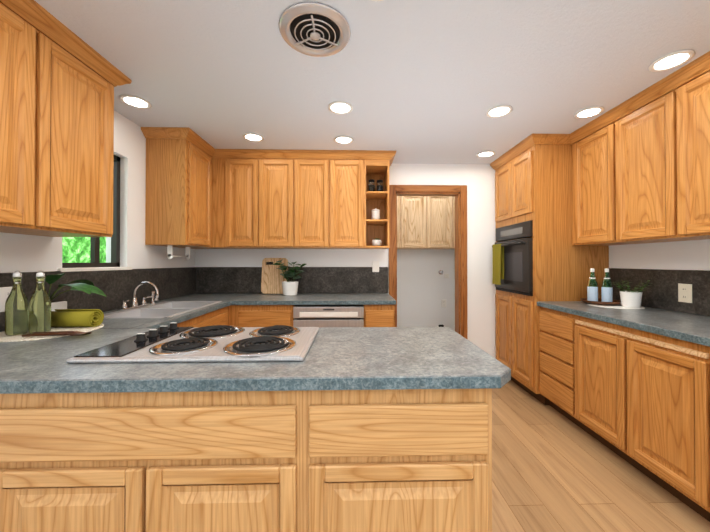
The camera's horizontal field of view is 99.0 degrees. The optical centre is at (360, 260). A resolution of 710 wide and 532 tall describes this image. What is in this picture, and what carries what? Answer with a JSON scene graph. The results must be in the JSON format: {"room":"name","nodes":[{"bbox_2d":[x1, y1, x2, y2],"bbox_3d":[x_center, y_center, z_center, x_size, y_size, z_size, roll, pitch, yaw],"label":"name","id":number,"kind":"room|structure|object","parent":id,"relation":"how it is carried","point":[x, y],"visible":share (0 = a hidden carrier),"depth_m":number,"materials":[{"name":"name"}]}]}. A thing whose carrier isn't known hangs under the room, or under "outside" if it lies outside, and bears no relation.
{"room":"kitchen","nodes":[
{"label":"kitchen","id":0,"kind":"room"},
{"bbox_2d":[0,110,194,272],"bbox_3d":[-1.833,0.076,0.482,0.160,2.360,5.700,0,0,-1],"label":"wall","id":1,"kind":"structure","parent":0,"point":[26,253],"depth_m":2.34,"materials":[{"name":"white paint"}]},
{"bbox_2d":[0,0,59,231],"bbox_3d":[-1.593,-0.619,1.116,0.348,0.960,0.551,0,0,-1],"label":"upper cabinet","id":2,"kind":"object","parent":1,"relation":"attached to","point":[59,81],"depth_m":1.30,"materials":[{"name":"brown wood"}]},
{"bbox_2d":[2,24,119,236],"bbox_3d":[-1.603,-0.616,1.525,0.348,0.960,0.498,0,0,-1],"label":"upper cabinet","id":3,"kind":"object","parent":1,"relation":"attached to","point":[85,94],"depth_m":1.57,"materials":[{"name":"brown wood"}]},
{"bbox_2d":[57,155,131,271],"bbox_3d":[-1.830,-0.359,2.076,0.117,0.867,0.580,0,0,-1],"label":"window","id":4,"kind":"structure","parent":1,"relation":"in","point":[94,264],"depth_m":2.30,"materials":[{"name":"grey"}]},
{"bbox_2d":[141,127,208,246],"bbox_3d":[-1.634,-0.607,2.761,0.348,0.960,0.435,0,0,-1],"label":"upper cabinet","id":5,"kind":"object","parent":1,"relation":"attached to","point":[201,193],"depth_m":2.55,"materials":[{"name":"brown wood"}]},
{"bbox_2d":[167,245,189,259],"bbox_3d":[-1.640,-0.065,2.739,0.044,0.120,0.292,0,0,-1],"label":"paper towel holder","id":6,"kind":"object","parent":5,"relation":"attached to","point":[170,252],"visible":1,"depth_m":2.60,"materials":[{"name":"white plastic"}]},
{"bbox_2d":[0,267,387,331],"bbox_3d":[-0.724,0.211,1.884,2.125,0.289,2.948,0,0,-1],"label":"backsplash","id":7,"kind":"structure","parent":1,"relation":"attached to","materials":[{"name":"stone"}]},
{"bbox_2d":[0,287,11,311],"bbox_3d":[-1.753,0.194,1.509,0.010,0.120,0.075,0,0,-1],"label":"electrical outlet","id":8,"kind":"object","parent":7,"relation":"attached to","point":[5,292],"visible":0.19,"depth_m":1.49,"materials":[{"name":"white plastic"}]},
{"bbox_2d":[195,163,495,358],"bbox_3d":[0.173,0.098,3.444,4.320,2.360,0.120,0,0,-1],"label":"wall","id":9,"kind":"structure","parent":0,"point":[478,180],"depth_m":3.41,"materials":[{"name":"white paint"}]},
{"bbox_2d":[209,147,264,248],"bbox_3d":[-1.229,-0.604,3.146,0.520,0.960,0.411,0,0,-1],"label":"upper cabinet","id":10,"kind":"object","parent":9,"relation":"attached to","point":[236,176],"depth_m":3.01,"materials":[{"name":"brown wood"}]},
{"bbox_2d":[265,149,300,248],"bbox_3d":[-0.846,-0.604,3.187,0.457,0.960,0.348,0,0,-1],"label":"upper cabinet","id":11,"kind":"object","parent":9,"relation":"attached to","point":[282,168],"depth_m":3.02,"materials":[{"name":"brown wood"}]},
{"bbox_2d":[301,151,336,248],"bbox_3d":[-0.497,-0.604,3.196,0.464,0.960,0.348,0,0,-1],"label":"upper cabinet","id":12,"kind":"object","parent":9,"relation":"attached to","point":[318,168],"depth_m":3.03,"materials":[{"name":"brown wood"}]},
{"bbox_2d":[337,151,368,248],"bbox_3d":[-0.163,-0.604,3.205,0.425,0.960,0.348,0,0,-1],"label":"upper cabinet","id":13,"kind":"object","parent":9,"relation":"attached to","point":[352,166],"depth_m":3.04,"materials":[{"name":"brown wood"}]},
{"bbox_2d":[368,179,374,190],"bbox_3d":[0.113,-0.774,3.229,0.068,0.158,0.068,0,0,-1],"label":"jar","id":14,"kind":"object","parent":13,"relation":"in","point":[371,185],"visible":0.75,"depth_m":3.20,"materials":[{"name":"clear glass"}]},
{"bbox_2d":[371,208,379,218],"bbox_3d":[0.158,-0.483,3.228,0.092,0.144,0.092,0,0,-1],"label":"canister","id":15,"kind":"object","parent":13,"relation":"in","point":[375,213],"visible":0.85,"depth_m":3.19,"materials":[{"name":"white ceramic"}]},
{"bbox_2d":[377,180,382,190],"bbox_3d":[0.203,-0.774,3.241,0.068,0.158,0.068,0,0,-1],"label":"jar","id":16,"kind":"object","parent":13,"relation":"in","point":[379,185],"visible":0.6,"depth_m":3.21,"materials":[{"name":"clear glass"}]},
{"bbox_2d":[372,261,378,271],"bbox_3d":[0.165,0.072,3.355,0.075,0.120,0.014,0,0,-1],"label":"light switch","id":17,"kind":"object","parent":9,"relation":"attached to","point":[375,266],"visible":0.98,"depth_m":3.36,"materials":[{"name":"white plastic"}]},
{"bbox_2d":[389,185,466,338],"bbox_3d":[0.748,0.221,3.449,0.880,2.115,0.147,0,0,-1],"label":"door frame","id":18,"kind":"structure","parent":9,"relation":"attached to","point":[459,192],"depth_m":3.39,"materials":[{"name":"brown wood"}]},
{"bbox_2d":[34,0,709,163],"bbox_3d":[0.228,-1.149,1.244,4.600,0.100,7.500,0,0,-1],"label":"ceiling","id":19,"kind":"structure","parent":0,"point":[422,81],"depth_m":1.72,"materials":[{"name":"white paint"}]},
{"bbox_2d":[119,94,151,108],"bbox_3d":[-1.546,-1.086,2.083,0.180,0.010,0.180,0,0,-1],"label":"recessed light","id":20,"kind":"object","parent":19,"relation":"in","point":[135,101],"visible":1,"depth_m":2.08,"materials":[{"name":"white plastic"}]},
{"bbox_2d":[243,133,263,141],"bbox_3d":[-0.947,-1.081,2.675,0.180,0.010,0.180,0,0,-1],"label":"recessed light","id":21,"kind":"object","parent":19,"relation":"in","point":[254,137],"visible":0.96,"depth_m":2.68,"materials":[{"name":"white plastic"}]},
{"bbox_2d":[279,2,350,56],"bbox_3d":[-0.219,-1.079,1.456,0.340,0.032,0.340,0,0,-1],"label":"fan","id":22,"kind":"object","parent":19,"relation":"attached to","point":[314,29],"visible":1,"depth_m":1.43,"materials":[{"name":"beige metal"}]},
{"bbox_2d":[328,101,352,113],"bbox_3d":[-0.145,-1.085,2.164,0.180,0.010,0.180,0,0,-1],"label":"recessed light","id":23,"kind":"object","parent":19,"relation":"in","point":[339,107],"visible":1,"depth_m":2.16,"materials":[{"name":"white plastic"}]},
{"bbox_2d":[334,136,353,143],"bbox_3d":[-0.155,-1.081,2.731,0.180,0.010,0.180,0,0,-1],"label":"recessed light","id":24,"kind":"object","parent":19,"relation":"in","point":[343,139],"visible":1,"depth_m":2.72,"materials":[{"name":"white plastic"}]},
{"bbox_2d":[476,151,494,156],"bbox_3d":[1.273,-1.078,3.090,0.180,0.010,0.180,0,0,-1],"label":"recessed light","id":25,"kind":"object","parent":19,"relation":"in","point":[486,153],"visible":0.98,"depth_m":3.09,"materials":[{"name":"white plastic"}]},
{"bbox_2d":[486,105,512,117],"bbox_3d":[1.010,-1.085,2.217,0.180,0.010,0.180,0,0,-1],"label":"recessed light","id":26,"kind":"object","parent":19,"relation":"in","point":[498,111],"visible":1,"depth_m":2.22,"materials":[{"name":"white plastic"}]},
{"bbox_2d":[574,106,603,118],"bbox_3d":[1.678,-1.085,2.234,0.180,0.010,0.180,0,0,-1],"label":"recessed light","id":27,"kind":"object","parent":19,"relation":"in","point":[588,112],"visible":0.98,"depth_m":2.23,"materials":[{"name":"white plastic"}]},
{"bbox_2d":[648,50,694,71],"bbox_3d":[1.700,-1.089,1.663,0.180,0.010,0.180,0,0,-1],"label":"recessed light","id":28,"kind":"object","parent":19,"relation":"in","point":[671,60],"visible":1,"depth_m":1.66,"materials":[{"name":"white plastic"}]},
{"bbox_2d":[372,238,381,245],"bbox_3d":[0.164,-0.189,3.226,0.118,0.089,0.133,0,0,-1],"label":"bowl","id":29,"kind":"object","parent":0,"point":[376,242],"visible":0.81,"depth_m":3.19,"materials":[{"name":"white ceramic"}]},
{"bbox_2d":[397,249,454,330],"bbox_3d":[0.790,0.108,4.750,2.000,2.360,0.100,0,0,-1],"label":"wall","id":30,"kind":"structure","parent":0,"point":[424,287],"depth_m":4.68,"materials":[{"name":"white paint"}]},
{"bbox_2d":[397,196,404,248],"bbox_3d":[0.397,-0.566,4.519,0.444,0.794,0.348,0,0,-1],"label":"upper cabinet","id":31,"kind":"object","parent":30,"relation":"attached to","point":[400,199],"depth_m":4.35,"materials":[{"name":"brown wood"}]},
{"bbox_2d":[401,196,432,248],"bbox_3d":[0.753,-0.566,4.528,0.481,0.794,0.348,0,0,-1],"label":"upper cabinet","id":32,"kind":"object","parent":30,"relation":"attached to","point":[425,222],"depth_m":4.36,"materials":[{"name":"brown wood"}]},
{"bbox_2d":[429,196,454,248],"bbox_3d":[1.128,-0.566,4.537,0.482,0.794,0.348,0,0,-1],"label":"upper cabinet","id":33,"kind":"object","parent":30,"relation":"attached to","point":[443,206],"depth_m":4.37,"materials":[{"name":"brown wood"}]},
{"bbox_2d":[441,300,445,306],"bbox_3d":[1.286,0.673,4.701,0.075,0.120,0.010,0,0,-1],"label":"electrical outlet","id":34,"kind":"object","parent":30,"relation":"attached to","point":[443,303],"depth_m":4.70,"materials":[{"name":"white plastic"}]},
{"bbox_2d":[492,380,709,531],"bbox_3d":[0.228,1.312,1.225,4.600,0.100,7.500,0,0,-1],"label":"floor","id":35,"kind":"structure","parent":0,"point":[553,470],"depth_m":1.72,"materials":[{"name":"brown wood"}]},
{"bbox_2d":[0,267,510,531],"bbox_3d":[-0.662,0.666,1.882,2.249,1.200,2.948,0,0,-1],"label":"kitchen counter","id":36,"kind":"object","parent":35,"relation":"on","point":[231,399],"depth_m":0.92,"materials":[{"name":"laminate"}]},
{"bbox_2d":[0,323,103,341],"bbox_3d":[-1.539,0.349,1.498,0.410,0.006,0.410,0,0,-1],"label":"tray","id":37,"kind":"object","parent":36,"relation":"on","point":[4,337],"visible":0.42,"depth_m":1.39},
{"bbox_2d":[5,271,28,334],"bbox_3d":[-1.602,0.196,1.413,0.074,0.294,0.074,0,0,-1],"label":"bottle","id":38,"kind":"object","parent":37,"relation":"on","point":[16,312],"visible":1,"depth_m":1.39,"materials":[{"name":"green glass"}]},
{"bbox_2d":[28,270,50,333],"bbox_3d":[-1.522,0.196,1.440,0.074,0.294,0.074,0,0,-1],"label":"bottle","id":39,"kind":"object","parent":37,"relation":"on","point":[40,310],"visible":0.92,"depth_m":1.42,"materials":[{"name":"green glass"}]},
{"bbox_2d":[21,331,90,336],"bbox_3d":[-1.369,0.334,1.378,0.275,0.020,0.063,0,0,-1],"label":"server","id":40,"kind":"object","parent":37,"relation":"on","point":[70,333],"visible":1,"depth_m":1.36,"materials":[{"name":"brown wood"}]},
{"bbox_2d":[45,273,105,310],"bbox_3d":[-1.592,0.207,1.694,0.303,0.278,0.317,0,0,-1],"label":"potted plant","id":41,"kind":"object","parent":37,"relation":"on","point":[82,285],"visible":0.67,"depth_m":1.64,"materials":[{"name":"green plant"}]},
{"bbox_2d":[51,309,103,326],"bbox_3d":[-1.496,0.303,1.583,0.228,0.090,0.094,0,0,-1],"label":"rolled towel","id":42,"kind":"object","parent":37,"relation":"on","point":[77,317],"visible":0.79,"depth_m":1.55,"materials":[{"name":"yellow fabric"}]},
{"bbox_2d":[117,281,158,309],"bbox_3d":[-1.618,0.257,2.307,0.208,0.197,0.359,0,0,-1],"label":"faucet","id":43,"kind":"object","parent":36,"relation":"on","point":[134,305],"depth_m":2.26,"materials":[{"name":"silver metal"}]},
{"bbox_2d":[104,301,221,318],"bbox_3d":[-1.442,0.443,2.240,0.494,0.180,0.784,0,0,-1],"label":"sink","id":44,"kind":"object","parent":36,"relation":"in","point":[165,309],"depth_m":2.23,"materials":[{"name":"white ceramic"}]},
{"bbox_2d":[66,322,319,362],"bbox_3d":[-0.603,0.326,1.284,0.800,0.050,0.505,0,0,-1],"label":"cooktop","id":45,"kind":"object","parent":36,"relation":"in","point":[216,343],"depth_m":1.14,"materials":[{"name":"silver metal"}]},
{"bbox_2d":[261,258,287,293],"bbox_3d":[-0.934,0.170,3.286,0.280,0.388,0.071,0,0,-1],"label":"cutting board","id":46,"kind":"object","parent":36,"relation":"on","point":[272,278],"visible":0.77,"depth_m":3.28,"materials":[{"name":"brown wood"}]},
{"bbox_2d":[272,259,305,295],"bbox_3d":[-0.748,0.178,3.161,0.331,0.375,0.223,0,0,-1],"label":"potted plant","id":47,"kind":"object","parent":36,"relation":"on","point":[289,288],"visible":1,"depth_m":3.14,"materials":[{"name":"white ceramic"}]},
{"bbox_2d":[293,305,363,326],"bbox_3d":[-0.298,0.848,3.016,0.632,0.855,0.600,0,0,-1],"label":"dishwasher","id":48,"kind":"object","parent":36,"relation":"in","point":[303,315],"depth_m":2.72,"materials":[{"name":"grey metal"}]},
{"bbox_2d":[492,219,601,298],"bbox_3d":[1.786,-0.015,3.041,0.594,0.676,0.743,0,0,-1],"label":"oven cabinet","id":49,"kind":"object","parent":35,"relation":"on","point":[533,258],"depth_m":2.67,"materials":[{"name":"brown wood"}]},
{"bbox_2d":[492,220,532,295],"bbox_3d":[1.754,-0.015,3.041,0.659,0.676,0.659,0,0,-1],"label":"oven","id":50,"kind":"object","parent":49,"relation":"in","point":[513,246],"depth_m":2.95,"materials":[{"name":"black"}]},
{"bbox_2d":[490,135,608,404],"bbox_3d":[1.841,0.095,3.042,0.680,2.360,0.743,0,0,-1],"label":"tall cabinet","id":51,"kind":"object","parent":35,"relation":"on","point":[532,180],"depth_m":2.77,"materials":[{"name":"brown wood"}]},
{"bbox_2d":[537,268,709,521],"bbox_3d":[1.893,0.664,1.593,0.649,1.200,2.143,0,0,-1],"label":"base cabinet","id":52,"kind":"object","parent":35,"relation":"on","point":[631,387],"depth_m":1.82,"materials":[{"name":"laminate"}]},
{"bbox_2d":[587,304,644,308],"bbox_3d":[1.990,0.357,2.377,0.350,0.004,0.350,0,0,-1],"label":"placemat","id":53,"kind":"object","parent":52,"relation":"on","point":[619,306],"visible":0.42,"depth_m":2.32,"materials":[{"name":"white plastic"}]},
{"bbox_2d":[580,298,620,304],"bbox_3d":[1.943,0.339,2.461,0.270,0.030,0.270,0,0,-1],"label":"tray","id":54,"kind":"object","parent":53,"relation":"on","point":[599,302],"visible":0.79,"depth_m":2.39,"materials":[{"name":"brown wood"}]},
{"bbox_2d":[587,268,597,300],"bbox_3d":[1.902,0.207,2.491,0.072,0.279,0.072,0,0,-1],"label":"water bottle","id":55,"kind":"object","parent":54,"relation":"on","point":[592,289],"visible":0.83,"depth_m":2.47,"materials":[{"name":"green glass"}]},
{"bbox_2d":[601,268,612,301],"bbox_3d":[1.979,0.207,2.438,0.072,0.279,0.072,0,0,-1],"label":"water bottle","id":56,"kind":"object","parent":54,"relation":"on","point":[607,291],"visible":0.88,"depth_m":2.42,"materials":[{"name":"green glass"}]},
{"bbox_2d":[613,280,649,307],"bbox_3d":[2.030,0.251,2.290,0.207,0.204,0.182,0,0,-1],"label":"potted plant","id":57,"kind":"object","parent":53,"relation":"on","point":[631,299],"visible":1,"depth_m":2.25,"materials":[{"name":"white ceramic"}]},
{"bbox_2d":[609,239,709,270],"bbox_3d":[2.325,0.077,0.587,0.160,2.360,5.700,0,0,-1],"label":"wall","id":58,"kind":"structure","parent":0,"point":[686,255],"depth_m":2.21,"materials":[{"name":"white paint"}]},
{"bbox_2d":[570,115,641,246],"bbox_3d":[2.023,-0.610,2.423,0.348,0.960,0.511,0,0,-1],"label":"upper cabinet","id":59,"kind":"object","parent":58,"relation":"attached to","point":[571,208],"depth_m":2.48,"materials":[{"name":"brown wood"}]},
{"bbox_2d":[602,83,702,242],"bbox_3d":[2.033,-0.613,2.015,0.348,0.960,0.536,0,0,-1],"label":"upper cabinet","id":60,"kind":"object","parent":58,"relation":"attached to","point":[631,177],"depth_m":2.07,"materials":[{"name":"brown wood"}]},
{"bbox_2d":[608,268,709,316],"bbox_3d":[2.209,0.209,1.605,0.018,0.289,2.143,0,0,-1],"label":"backsplash","id":61,"kind":"structure","parent":58,"relation":"attached to","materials":[{"name":"laminate"}]},
{"bbox_2d":[658,51,709,238],"bbox_3d":[2.044,-0.616,1.595,0.348,0.960,0.536,0,0,-1],"label":"upper cabinet","id":62,"kind":"object","parent":58,"relation":"attached to","point":[684,96],"depth_m":1.74,"materials":[{"name":"brown wood"}]},
{"bbox_2d":[678,283,691,302],"bbox_3d":[2.182,0.223,2.043,0.010,0.125,0.085,0,0,-1],"label":"electrical outlet","id":63,"kind":"object","parent":58,"relation":"attached to","point":[684,292],"visible":1,"depth_m":2.04,"materials":[{"name":"beige plastic"}]},
{"label":"outside","id":64,"kind":"structure","parent":0,"visible":0},
{"bbox_2d":[62,237,105,262],"bbox_3d":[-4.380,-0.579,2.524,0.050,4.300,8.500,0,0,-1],"label":"garden","id":65,"kind":"object","parent":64,"point":[75,249],"depth_m":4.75,"materials":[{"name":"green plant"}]}
]}

